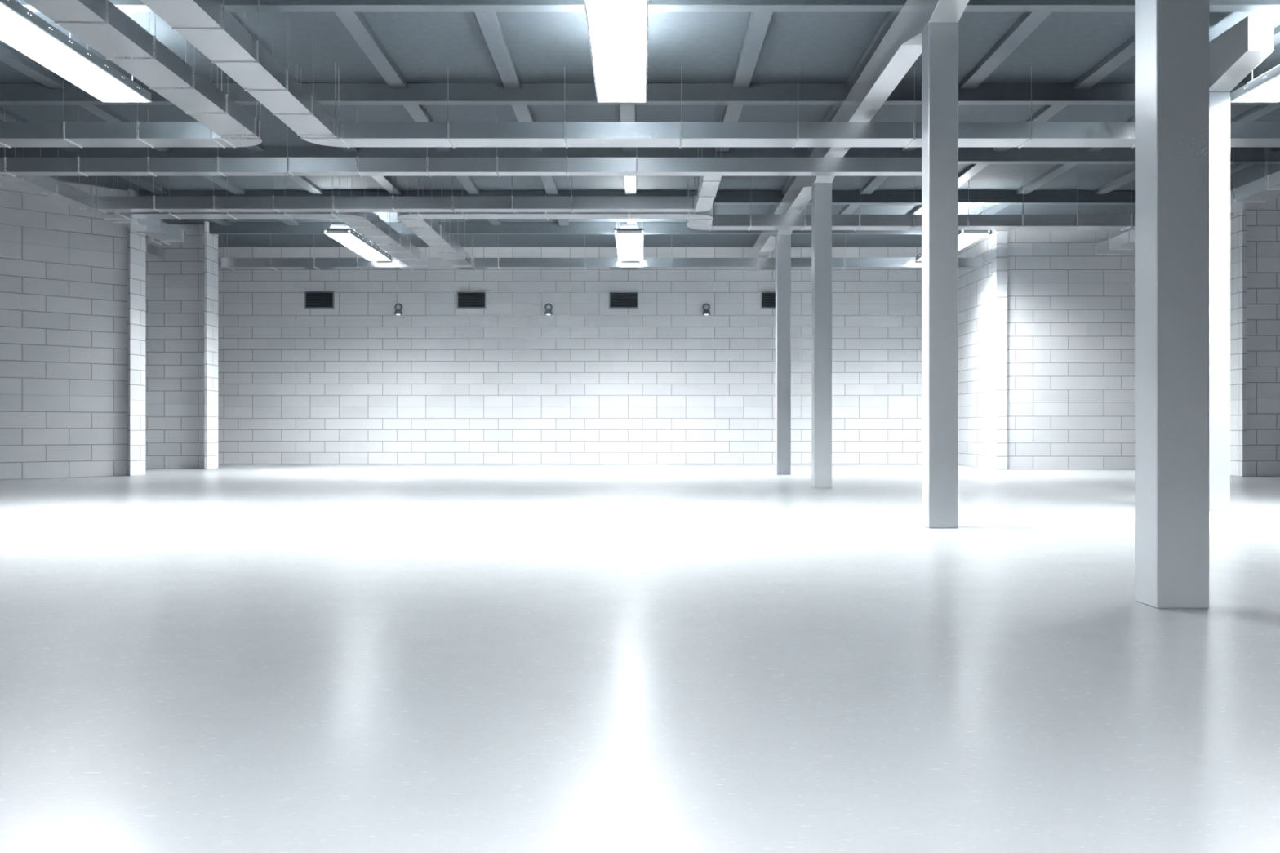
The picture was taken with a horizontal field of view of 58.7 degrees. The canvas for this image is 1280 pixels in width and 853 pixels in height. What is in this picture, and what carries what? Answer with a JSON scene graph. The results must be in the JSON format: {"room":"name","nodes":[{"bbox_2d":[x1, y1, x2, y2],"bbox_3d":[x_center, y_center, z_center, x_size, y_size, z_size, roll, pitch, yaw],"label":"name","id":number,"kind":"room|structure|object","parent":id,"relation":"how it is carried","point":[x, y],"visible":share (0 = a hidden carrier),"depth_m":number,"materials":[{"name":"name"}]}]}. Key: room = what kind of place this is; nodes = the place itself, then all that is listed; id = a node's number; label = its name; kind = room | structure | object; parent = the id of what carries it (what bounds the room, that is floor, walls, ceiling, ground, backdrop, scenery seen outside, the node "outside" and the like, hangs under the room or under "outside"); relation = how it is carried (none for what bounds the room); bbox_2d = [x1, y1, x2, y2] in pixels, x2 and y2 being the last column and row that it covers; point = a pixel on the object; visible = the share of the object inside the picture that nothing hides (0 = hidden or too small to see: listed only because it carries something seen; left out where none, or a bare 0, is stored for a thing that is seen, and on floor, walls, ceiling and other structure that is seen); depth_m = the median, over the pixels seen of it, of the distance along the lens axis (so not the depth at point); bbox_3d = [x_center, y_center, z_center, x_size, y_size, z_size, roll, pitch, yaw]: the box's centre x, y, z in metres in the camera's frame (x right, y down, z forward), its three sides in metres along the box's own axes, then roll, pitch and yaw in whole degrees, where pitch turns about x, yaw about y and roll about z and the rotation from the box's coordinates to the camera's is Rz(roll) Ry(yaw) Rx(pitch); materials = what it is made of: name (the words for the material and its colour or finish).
{"room":"empty warehouse","nodes":[
{"label":"empty warehouse","id":0,"kind":"room"},
{"bbox_2d":[0,177,145,479],"bbox_3d":[-12.174,-1.890,21.485,5.585,5.780,0.743,0,0,-45],"label":"wall","id":1,"kind":"structure","parent":0,"point":[73,278],"depth_m":22.21,"materials":[{"name":"brick"}]},
{"bbox_2d":[217,247,921,463],"bbox_3d":[-1.950,-1.890,30.500,21.300,5.780,0.400,0,0,0],"label":"wall","id":2,"kind":"structure","parent":0,"point":[662,380],"depth_m":30.30,"materials":[{"name":"brick"}]},
{"bbox_2d":[304,291,334,308],"bbox_3d":[-8.532,-3.364,30.275,0.790,0.464,0.050,0,0,0],"label":"air vent","id":3,"kind":"object","parent":2,"relation":"in","point":[313,300],"visible":1,"depth_m":30.27,"materials":[{"name":"metal"}]},
{"bbox_2d":[394,303,402,315],"bbox_3d":[-6.415,-3.110,30.189,0.230,0.320,0.223,0,0,0],"label":"wall lamp","id":4,"kind":"object","parent":2,"relation":"attached to","point":[398,307],"visible":1,"depth_m":30.16,"materials":[{"name":"metal"}]},
{"bbox_2d":[456,291,486,308],"bbox_3d":[-4.482,-3.364,30.275,0.790,0.464,0.050,0,0,0],"label":"air vent","id":5,"kind":"object","parent":2,"relation":"in","point":[464,300],"visible":1,"depth_m":30.27,"materials":[{"name":"metal"}]},
{"bbox_2d":[544,303,552,315],"bbox_3d":[-2.430,-3.110,30.189,0.230,0.320,0.223,0,0,0],"label":"wall lamp","id":6,"kind":"object","parent":2,"relation":"attached to","point":[548,307],"visible":1,"depth_m":30.16,"materials":[{"name":"metal"}]},
{"bbox_2d":[608,291,638,308],"bbox_3d":[-0.436,-3.364,30.275,0.790,0.464,0.050,0,0,0],"label":"air vent","id":7,"kind":"object","parent":2,"relation":"in","point":[617,300],"visible":1,"depth_m":30.27,"materials":[{"name":"metal"}]},
{"bbox_2d":[702,303,710,315],"bbox_3d":[1.762,-3.110,30.189,0.230,0.320,0.223,0,0,0],"label":"wall lamp","id":8,"kind":"object","parent":2,"relation":"attached to","point":[706,307],"visible":1,"depth_m":30.16,"materials":[{"name":"metal"}]},
{"bbox_2d":[760,291,775,308],"bbox_3d":[3.610,-3.364,30.275,0.790,0.464,0.050,0,0,0],"label":"air vent","id":9,"kind":"object","parent":2,"relation":"in","point":[767,298],"visible":0.38,"depth_m":30.27,"materials":[{"name":"metal"}]},
{"bbox_2d":[0,463,1279,852],"bbox_3d":[0.000,1.075,11.350,32.000,0.150,39.300,0,0,0],"label":"floor","id":10,"kind":"structure","parent":0,"point":[228,658],"depth_m":4.68,"materials":[{"name":"concrete"}]},
{"bbox_2d":[145,221,217,469],"bbox_3d":[-11.345,-1.890,26.860,2.510,5.780,0.720,0,0,0],"label":"wall pier","id":11,"kind":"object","parent":10,"relation":"on","point":[181,287],"visible":0.65,"depth_m":26.90,"materials":[{"name":"brick"}]},
{"bbox_2d":[775,235,791,475],"bbox_3d":[2.980,-1.482,23.692,0.290,4.965,0.285,0,0,0],"label":"steel column","id":12,"kind":"structure","parent":10,"relation":"on","point":[783,242],"depth_m":23.55,"materials":[{"name":"grey metal"}]},
{"bbox_2d":[811,182,831,488],"bbox_3d":[2.980,-1.482,18.663,0.290,4.965,0.285,0,0,0],"label":"steel column","id":13,"kind":"structure","parent":10,"relation":"on","point":[821,193],"depth_m":18.52,"materials":[{"name":"grey metal"}]},
{"bbox_2d":[921,22,958,528],"bbox_3d":[2.980,-1.482,11.312,0.290,4.965,0.285,0,0,0],"label":"steel column","id":14,"kind":"structure","parent":10,"relation":"on","point":[940,41],"depth_m":11.17,"materials":[{"name":"grey metal"}]},
{"bbox_2d":[991,230,1134,470],"bbox_3d":[11.320,-1.890,26.470,6.160,5.780,0.360,0,0,0],"label":"wall","id":15,"kind":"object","parent":10,"relation":"on","point":[1063,312],"visible":0.5,"depth_m":26.35,"materials":[{"name":"brick"}]},
{"bbox_2d":[1134,0,1208,608],"bbox_3d":[2.980,-1.482,6.383,0.290,4.965,0.285,0,0,0],"label":"steel column","id":16,"kind":"structure","parent":10,"relation":"on","point":[1171,37],"depth_m":6.24,"materials":[{"name":"grey metal"}]},
{"bbox_2d":[746,0,968,271],"bbox_3d":[2.980,-4.247,17.345,0.290,0.565,25.890,0,0,0],"label":"beam","id":17,"kind":"structure","parent":16,"relation":"on","point":[900,46],"depth_m":13.88,"materials":[{"name":"silver painted steel"}]},
{"bbox_2d":[1208,91,1230,511],"bbox_3d":[6.845,-1.482,13.613,0.290,4.965,0.285,0,0,0],"label":"steel column","id":18,"kind":"structure","parent":10,"relation":"on","point":[1219,101],"depth_m":13.47,"materials":[{"name":"white metal"}]},
{"bbox_2d":[1208,15,1274,91],"bbox_3d":[6.845,-4.247,13.598,0.290,0.565,2.115,0,0,0],"label":"beam","id":19,"kind":"structure","parent":18,"relation":"on","point":[1233,54],"depth_m":12.84,"materials":[{"name":"silver metal"}]},
{"bbox_2d":[0,12,1279,247],"bbox_3d":[0.000,-4.880,11.350,32.000,0.200,39.300,0,0,0],"label":"ceiling","id":20,"kind":"structure","parent":0,"point":[424,47],"depth_m":15.53,"materials":[{"name":"concrete"}]},
{"bbox_2d":[0,44,65,88],"bbox_3d":[-8.102,-4.740,14.135,0.225,0.080,3.390,0,0,0],"label":"joist","id":21,"kind":"object","parent":20,"relation":"attached to","point":[7,56],"visible":1,"depth_m":15.02,"materials":[{"name":"paint"}]},
{"bbox_2d":[0,106,79,151],"bbox_3d":[-9.685,-4.740,17.735,0.225,0.080,3.390,0,0,0],"label":"joist","id":22,"kind":"object","parent":20,"relation":"attached to","point":[9,117],"visible":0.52,"depth_m":17.45,"materials":[{"name":"paint"}]},
{"bbox_2d":[0,0,151,102],"bbox_3d":[-6.234,-4.361,11.910,0.599,0.838,3.860,0,0,0],"label":"light","id":23,"kind":"object","parent":20,"relation":"hanging from","point":[21,29],"visible":1,"depth_m":12.21,"materials":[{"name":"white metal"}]},
{"bbox_2d":[79,105,172,151],"bbox_3d":[-8.102,-4.740,17.735,0.225,0.080,3.390,0,0,0],"label":"joist","id":24,"kind":"object","parent":20,"relation":"attached to","point":[100,111],"visible":0.29,"depth_m":17.20,"materials":[{"name":"paint"}]},
{"bbox_2d":[0,0,262,147],"bbox_3d":[-9.518,-4.301,9.305,8.964,0.959,12.609,0,0,0],"label":"ventilation duct","id":25,"kind":"object","parent":20,"relation":"hanging from","point":[100,24],"visible":0.91,"depth_m":13.58,"materials":[{"name":"metal"}]},
{"bbox_2d":[119,176,167,194],"bbox_3d":[-9.685,-4.740,21.335,0.225,0.080,3.390,0,0,0],"label":"joist","id":26,"kind":"object","parent":20,"relation":"attached to","point":[143,183],"visible":0.45,"depth_m":22.20,"materials":[{"name":"paint"}]},
{"bbox_2d":[208,218,231,225],"bbox_3d":[-9.685,-4.740,24.935,0.225,0.080,3.390,0,0,0],"label":"joist","id":27,"kind":"object","parent":20,"relation":"attached to","point":[220,221],"visible":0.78,"depth_m":26.20,"materials":[{"name":"paint"}]},
{"bbox_2d":[203,176,244,194],"bbox_3d":[-8.102,-4.740,21.335,0.225,0.080,3.390,0,0,0],"label":"joist","id":28,"kind":"object","parent":20,"relation":"attached to","point":[221,181],"visible":0.44,"depth_m":22.20,"materials":[{"name":"paint"}]},
{"bbox_2d":[246,143,264,151],"bbox_3d":[-6.519,-4.740,17.735,0.225,0.080,3.390,0,0,0],"label":"joist","id":29,"kind":"object","parent":20,"relation":"attached to","point":[260,147],"visible":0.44,"depth_m":19.27,"materials":[{"name":"paint"}]},
{"bbox_2d":[101,176,430,270],"bbox_3d":[-8.618,-4.301,24.128,7.164,0.959,7.263,0,0,0],"label":"ventilation duct","id":30,"kind":"object","parent":20,"relation":"hanging from","point":[157,232],"visible":0.61,"depth_m":23.41,"materials":[{"name":"metal"}]},
{"bbox_2d":[277,218,298,225],"bbox_3d":[-8.102,-4.740,24.935,0.225,0.080,3.390,0,0,0],"label":"joist","id":31,"kind":"object","parent":20,"relation":"attached to","point":[288,221],"visible":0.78,"depth_m":26.20,"materials":[{"name":"paint"}]},
{"bbox_2d":[287,176,323,194],"bbox_3d":[-6.519,-4.740,21.335,0.225,0.080,3.390,0,0,0],"label":"joist","id":32,"kind":"object","parent":20,"relation":"attached to","point":[303,181],"visible":0.44,"depth_m":22.19,"materials":[{"name":"paint"}]},
{"bbox_2d":[340,146,357,151],"bbox_3d":[-4.936,-4.740,17.735,0.225,0.080,3.390,0,0,0],"label":"joist","id":33,"kind":"object","parent":20,"relation":"attached to","point":[344,148],"visible":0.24,"depth_m":19.27,"materials":[{"name":"paint"}]},
{"bbox_2d":[324,222,391,260],"bbox_3d":[-6.180,-4.361,25.130,0.546,0.838,3.860,0,0,0],"label":"light","id":34,"kind":"object","parent":20,"relation":"hanging from","point":[344,234],"visible":0.93,"depth_m":24.53,"materials":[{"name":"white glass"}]},
{"bbox_2d":[334,12,407,88],"bbox_3d":[-3.353,-4.740,14.135,0.225,0.080,3.390,0,0,0],"label":"joist","id":35,"kind":"object","parent":20,"relation":"attached to","point":[353,22],"visible":1,"depth_m":14.18,"materials":[{"name":"paint"}]},
{"bbox_2d":[371,176,401,194],"bbox_3d":[-4.936,-4.740,21.335,0.225,0.080,3.390,0,0,0],"label":"joist","id":36,"kind":"object","parent":20,"relation":"attached to","point":[385,182],"visible":0.44,"depth_m":22.16,"materials":[{"name":"paint"}]},
{"bbox_2d":[403,105,449,151],"bbox_3d":[-3.353,-4.740,17.735,0.225,0.080,3.390,0,0,0],"label":"joist","id":37,"kind":"object","parent":20,"relation":"attached to","point":[418,113],"visible":0.29,"depth_m":17.19,"materials":[{"name":"paint"}]},
{"bbox_2d":[0,108,921,213],"bbox_3d":[-2.677,-4.301,18.723,14.354,0.959,3.233,0,0,0],"label":"ventilation duct","id":38,"kind":"object","parent":20,"relation":"hanging from","point":[34,174],"visible":0.89,"depth_m":17.12,"materials":[{"name":"metal"}]},
{"bbox_2d":[456,176,479,194],"bbox_3d":[-3.353,-4.740,21.335,0.225,0.080,3.390,0,0,0],"label":"joist","id":39,"kind":"object","parent":20,"relation":"attached to","point":[468,184],"visible":0.44,"depth_m":22.20,"materials":[{"name":"paint"}]},
{"bbox_2d":[487,218,501,225],"bbox_3d":[-3.353,-4.740,24.935,0.225,0.080,3.390,0,0,0],"label":"joist","id":40,"kind":"object","parent":20,"relation":"attached to","point":[493,221],"visible":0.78,"depth_m":26.19,"materials":[{"name":"paint"}]},
{"bbox_2d":[474,12,520,88],"bbox_3d":[-1.770,-4.740,14.135,0.225,0.080,3.390,0,0,0],"label":"joist","id":41,"kind":"object","parent":20,"relation":"attached to","point":[490,25],"visible":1,"depth_m":14.15,"materials":[{"name":"paint"}]},
{"bbox_2d":[511,105,542,151],"bbox_3d":[-1.770,-4.740,17.735,0.225,0.080,3.390,0,0,0],"label":"joist","id":42,"kind":"object","parent":20,"relation":"attached to","point":[522,113],"visible":0.29,"depth_m":17.19,"materials":[{"name":"paint"}]},
{"bbox_2d":[540,176,558,194],"bbox_3d":[-1.770,-4.740,21.335,0.225,0.080,3.390,0,0,0],"label":"joist","id":43,"kind":"object","parent":20,"relation":"attached to","point":[551,187],"visible":0.44,"depth_m":22.20,"materials":[{"name":"paint"}]},
{"bbox_2d":[556,218,568,225],"bbox_3d":[-1.770,-4.740,24.935,0.225,0.080,3.390,0,0,0],"label":"joist","id":44,"kind":"object","parent":20,"relation":"attached to","point":[561,221],"visible":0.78,"depth_m":26.12,"materials":[{"name":"paint"}]},
{"bbox_2d":[209,222,991,234],"bbox_3d":[-0.900,-4.654,26.735,18.360,0.248,0.210,0,0,0],"label":"crossbeam","id":45,"kind":"object","parent":20,"relation":"attached to","point":[236,228],"visible":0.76,"depth_m":26.63,"materials":[{"name":"metal"}]},
{"bbox_2d":[583,0,648,102],"bbox_3d":[-0.220,-4.361,11.910,0.606,0.838,3.860,0,0,0],"label":"light","id":46,"kind":"object","parent":20,"relation":"hanging from","point":[618,29],"visible":1,"depth_m":11.87,"materials":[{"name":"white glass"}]},
{"bbox_2d":[619,105,635,151],"bbox_3d":[-0.188,-4.740,17.735,0.225,0.080,3.390,0,0,0],"label":"joist","id":47,"kind":"object","parent":20,"relation":"attached to","point":[627,112],"visible":0.29,"depth_m":17.19,"materials":[{"name":"paint"}]},
{"bbox_2d":[614,218,644,260],"bbox_3d":[-0.220,-4.361,25.130,0.606,0.838,3.860,0,0,0],"label":"light","id":48,"kind":"object","parent":20,"relation":"hanging from","point":[629,238],"visible":0.97,"depth_m":24.48,"materials":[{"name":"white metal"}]},
{"bbox_2d":[623,176,635,194],"bbox_3d":[-0.188,-4.740,21.335,0.225,0.080,3.390,0,0,0],"label":"ceiling light","id":49,"kind":"object","parent":20,"relation":"attached to","point":[632,179],"visible":0.44,"depth_m":22.13,"materials":[{"name":"paint"}]},
{"bbox_2d":[626,218,636,224],"bbox_3d":[-0.188,-4.740,24.935,0.225,0.080,3.390,0,0,0],"label":"joist","id":50,"kind":"object","parent":20,"relation":"attached to","point":[631,221],"visible":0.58,"depth_m":26.10,"materials":[{"name":"paint"}]},
{"bbox_2d":[138,190,1134,204],"bbox_3d":[0.895,-4.654,23.135,22.150,0.248,0.210,0,0,0],"label":"crossbeam","id":51,"kind":"object","parent":20,"relation":"attached to","point":[722,197],"visible":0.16,"depth_m":23.03,"materials":[{"name":"metal"}]},
{"bbox_2d":[0,83,1279,105],"bbox_3d":[0.000,-4.654,15.935,27.980,0.248,0.210,0,0,0],"label":"crossbeam","id":52,"kind":"object","parent":20,"relation":"attached to","point":[11,94],"visible":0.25,"depth_m":15.83,"materials":[{"name":"metal"}]},
{"bbox_2d":[0,146,1279,164],"bbox_3d":[0.135,-4.654,19.535,27.710,0.248,0.210,0,0,0],"label":"crossbeam","id":53,"kind":"object","parent":20,"relation":"attached to","point":[966,155],"visible":0.5,"depth_m":19.43,"materials":[{"name":"metal"}]},
{"bbox_2d":[15,0,1279,12],"bbox_3d":[0.000,-4.654,12.335,27.980,0.248,0.210,0,0,0],"label":"crossbeam","id":54,"kind":"object","parent":20,"relation":"attached to","point":[125,6],"visible":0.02,"depth_m":12.24,"materials":[{"name":"metal"}]},
{"bbox_2d":[140,0,1279,254],"bbox_3d":[2.478,-4.301,14.863,25.960,0.959,9.735,0,0,-40],"label":"ventilation duct","id":55,"kind":"object","parent":20,"relation":"hanging from","point":[207,25],"visible":0.81,"depth_m":15.13,"materials":[{"name":"metal"}]},
{"bbox_2d":[715,105,742,151],"bbox_3d":[1.395,-4.740,17.735,0.225,0.080,3.390,0,0,0],"label":"joist","id":56,"kind":"object","parent":20,"relation":"attached to","point":[731,113],"visible":0.29,"depth_m":17.19,"materials":[{"name":"paint"}]},
{"bbox_2d":[732,12,772,88],"bbox_3d":[1.395,-4.740,14.135,0.225,0.080,3.390,0,0,0],"label":"joist","id":57,"kind":"object","parent":20,"relation":"attached to","point":[758,23],"visible":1,"depth_m":14.15,"materials":[{"name":"paint"}]},
{"bbox_2d":[396,176,1134,270],"bbox_3d":[2.818,-4.301,24.128,14.604,0.959,7.263,0,0,0],"label":"ventilation duct","id":58,"kind":"object","parent":20,"relation":"hanging from","point":[424,224],"visible":0.7,"depth_m":21.75,"materials":[{"name":"metal"}]},
{"bbox_2d":[767,204,778,214],"bbox_3d":[2.978,-4.740,24.935,0.225,0.080,3.390,0,0,0],"label":"joist","id":59,"kind":"object","parent":20,"relation":"attached to","point":[774,207],"visible":0.26,"depth_m":24.73,"materials":[{"name":"paint"}]},
{"bbox_2d":[781,176,796,194],"bbox_3d":[2.978,-4.740,21.335,0.225,0.080,3.390,0,0,0],"label":"joist","id":60,"kind":"object","parent":20,"relation":"attached to","point":[791,179],"visible":0.22,"depth_m":22.20,"materials":[{"name":"paint"}]},
{"bbox_2d":[808,105,840,151],"bbox_3d":[2.978,-4.740,17.735,0.225,0.080,3.390,0,0,0],"label":"joist","id":61,"kind":"object","parent":20,"relation":"attached to","point":[834,108],"visible":0.14,"depth_m":17.19,"materials":[{"name":"paint"}]},
{"bbox_2d":[837,204,859,214],"bbox_3d":[4.561,-4.740,24.935,0.225,0.080,3.390,0,0,0],"label":"joist","id":62,"kind":"object","parent":20,"relation":"attached to","point":[848,209],"visible":0.44,"depth_m":24.72,"materials":[{"name":"paint"}]},
{"bbox_2d":[845,12,899,88],"bbox_3d":[2.978,-4.740,14.135,0.225,0.080,3.390,0,0,0],"label":"joist","id":63,"kind":"object","parent":20,"relation":"attached to","point":[891,17],"visible":0.49,"depth_m":14.18,"materials":[{"name":"paint"}]},
{"bbox_2d":[859,176,888,194],"bbox_3d":[4.561,-4.740,21.335,0.225,0.080,3.390,0,0,0],"label":"joist","id":64,"kind":"object","parent":20,"relation":"attached to","point":[874,182],"visible":0.44,"depth_m":22.19,"materials":[{"name":"paint"}]},
{"bbox_2d":[907,204,921,214],"bbox_3d":[6.144,-4.740,24.935,0.225,0.080,3.390,0,0,0],"label":"joist","id":65,"kind":"object","parent":20,"relation":"attached to","point":[917,211],"visible":0.06,"depth_m":24.91,"materials":[{"name":"paint"}]},
{"bbox_2d":[915,253,921,260],"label":"light","id":66,"kind":"object","parent":20,"relation":"hanging from","point":[918,257],"depth_m":26.80,"materials":[{"name":"white plastic"}]},
{"bbox_2d":[900,105,959,151],"bbox_3d":[4.561,-4.740,17.735,0.225,0.080,3.390,0,0,0],"label":"joist","id":67,"kind":"object","parent":20,"relation":"attached to","point":[902,148],"visible":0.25,"depth_m":19.27,"materials":[{"name":"paint"}]},
{"bbox_2d":[958,164,988,186],"bbox_3d":[6.144,-4.740,21.335,0.225,0.080,3.390,0,0,0],"label":"joist","id":68,"kind":"object","parent":20,"relation":"attached to","point":[972,169],"visible":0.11,"depth_m":21.09,"materials":[{"name":"paint"}]},
{"bbox_2d":[958,230,991,250],"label":"light","id":69,"kind":"object","parent":20,"relation":"hanging from","point":[966,237],"depth_m":23.63,"materials":[{"name":"white plastic"}]},
{"bbox_2d":[977,204,1008,214],"bbox_3d":[7.728,-4.740,24.935,0.225,0.080,3.390,0,0,0],"label":"joist","id":70,"kind":"object","parent":20,"relation":"attached to","point":[993,209],"visible":0.39,"depth_m":24.72,"materials":[{"name":"paint"}]},
{"bbox_2d":[960,12,1051,88],"bbox_3d":[4.561,-4.740,14.135,0.225,0.080,3.390,0,0,0],"label":"joist","id":71,"kind":"object","parent":20,"relation":"attached to","point":[1028,22],"visible":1,"depth_m":14.15,"materials":[{"name":"paint"}]},
{"bbox_2d":[993,105,1066,151],"bbox_3d":[6.144,-4.740,17.735,0.225,0.080,3.390,0,0,0],"label":"joist","id":72,"kind":"object","parent":20,"relation":"attached to","point":[1046,113],"visible":0.29,"depth_m":17.19,"materials":[{"name":"paint"}]},
{"bbox_2d":[1016,164,1076,194],"bbox_3d":[7.728,-4.740,21.335,0.225,0.080,3.390,0,0,0],"label":"joist","id":73,"kind":"object","parent":20,"relation":"attached to","point":[1059,169],"visible":0.56,"depth_m":21.62,"materials":[{"name":"paint"}]},
{"bbox_2d":[1073,35,1134,88],"bbox_3d":[6.144,-4.740,14.135,0.225,0.080,3.390,0,0,0],"label":"joist","id":74,"kind":"object","parent":20,"relation":"attached to","point":[1124,52],"visible":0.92,"depth_m":14.85,"materials":[{"name":"paint"}]},
{"bbox_2d":[1085,116,1134,151],"bbox_3d":[7.728,-4.740,17.735,0.225,0.080,3.390,0,0,0],"label":"joist","id":75,"kind":"object","parent":20,"relation":"attached to","point":[1132,119],"visible":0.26,"depth_m":19.22,"materials":[{"name":"paint"}]},
{"bbox_2d":[1094,169,1134,194],"bbox_3d":[9.310,-4.740,21.335,0.225,0.080,3.390,0,0,0],"label":"joist","id":76,"kind":"object","parent":20,"relation":"attached to","point":[1130,176],"visible":0.49,"depth_m":22.13,"materials":[{"name":"paint"}]},
{"bbox_2d":[1230,164,1253,173],"bbox_3d":[10.893,-4.740,21.335,0.225,0.080,3.390,0,0,0],"label":"joist","id":77,"kind":"object","parent":20,"relation":"attached to","point":[1233,167],"visible":0.02,"depth_m":20.67,"materials":[{"name":"paint"}]},
{"bbox_2d":[1230,64,1279,102],"bbox_3d":[7.470,-4.361,11.910,0.606,0.838,3.860,0,0,0],"label":"light","id":78,"kind":"object","parent":20,"relation":"hanging from","point":[1264,88],"visible":0.94,"depth_m":13.46,"materials":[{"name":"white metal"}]},
{"bbox_2d":[1230,105,1279,121],"bbox_3d":[9.310,-4.740,17.735,0.225,0.080,3.390,0,0,0],"label":"joist","id":79,"kind":"object","parent":20,"relation":"attached to","point":[1259,111],"visible":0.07,"depth_m":17.14,"materials":[{"name":"paint"}]},
{"bbox_2d":[1271,146,1279,151],"bbox_3d":[10.893,-4.740,17.735,0.225,0.080,3.390,0,0,0],"label":"joist","id":80,"kind":"object","parent":20,"relation":"attached to","point":[1273,148],"visible":0.56,"depth_m":19.32,"materials":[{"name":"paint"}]},
{"bbox_2d":[1274,25,1279,45],"bbox_3d":[7.728,-4.740,14.135,0.225,0.080,3.390,0,0,0],"label":"joist","id":81,"kind":"object","parent":20,"relation":"attached to","point":[1277,30],"visible":0.02,"depth_m":13.68,"materials":[{"name":"paint"}]},
{"bbox_2d":[958,234,991,468],"bbox_3d":[8.445,-1.890,28.475,0.310,5.780,3.650,0,0,0],"label":"wall","id":82,"kind":"structure","parent":0,"point":[975,286],"depth_m":28.14,"materials":[{"name":"concrete"}]},
{"bbox_2d":[1230,196,1279,476],"bbox_3d":[13.200,-1.890,22.960,2.400,5.780,0.520,0,0,0],"label":"wall","id":83,"kind":"structure","parent":0,"point":[1255,230],"depth_m":22.80,"materials":[{"name":"concrete"}]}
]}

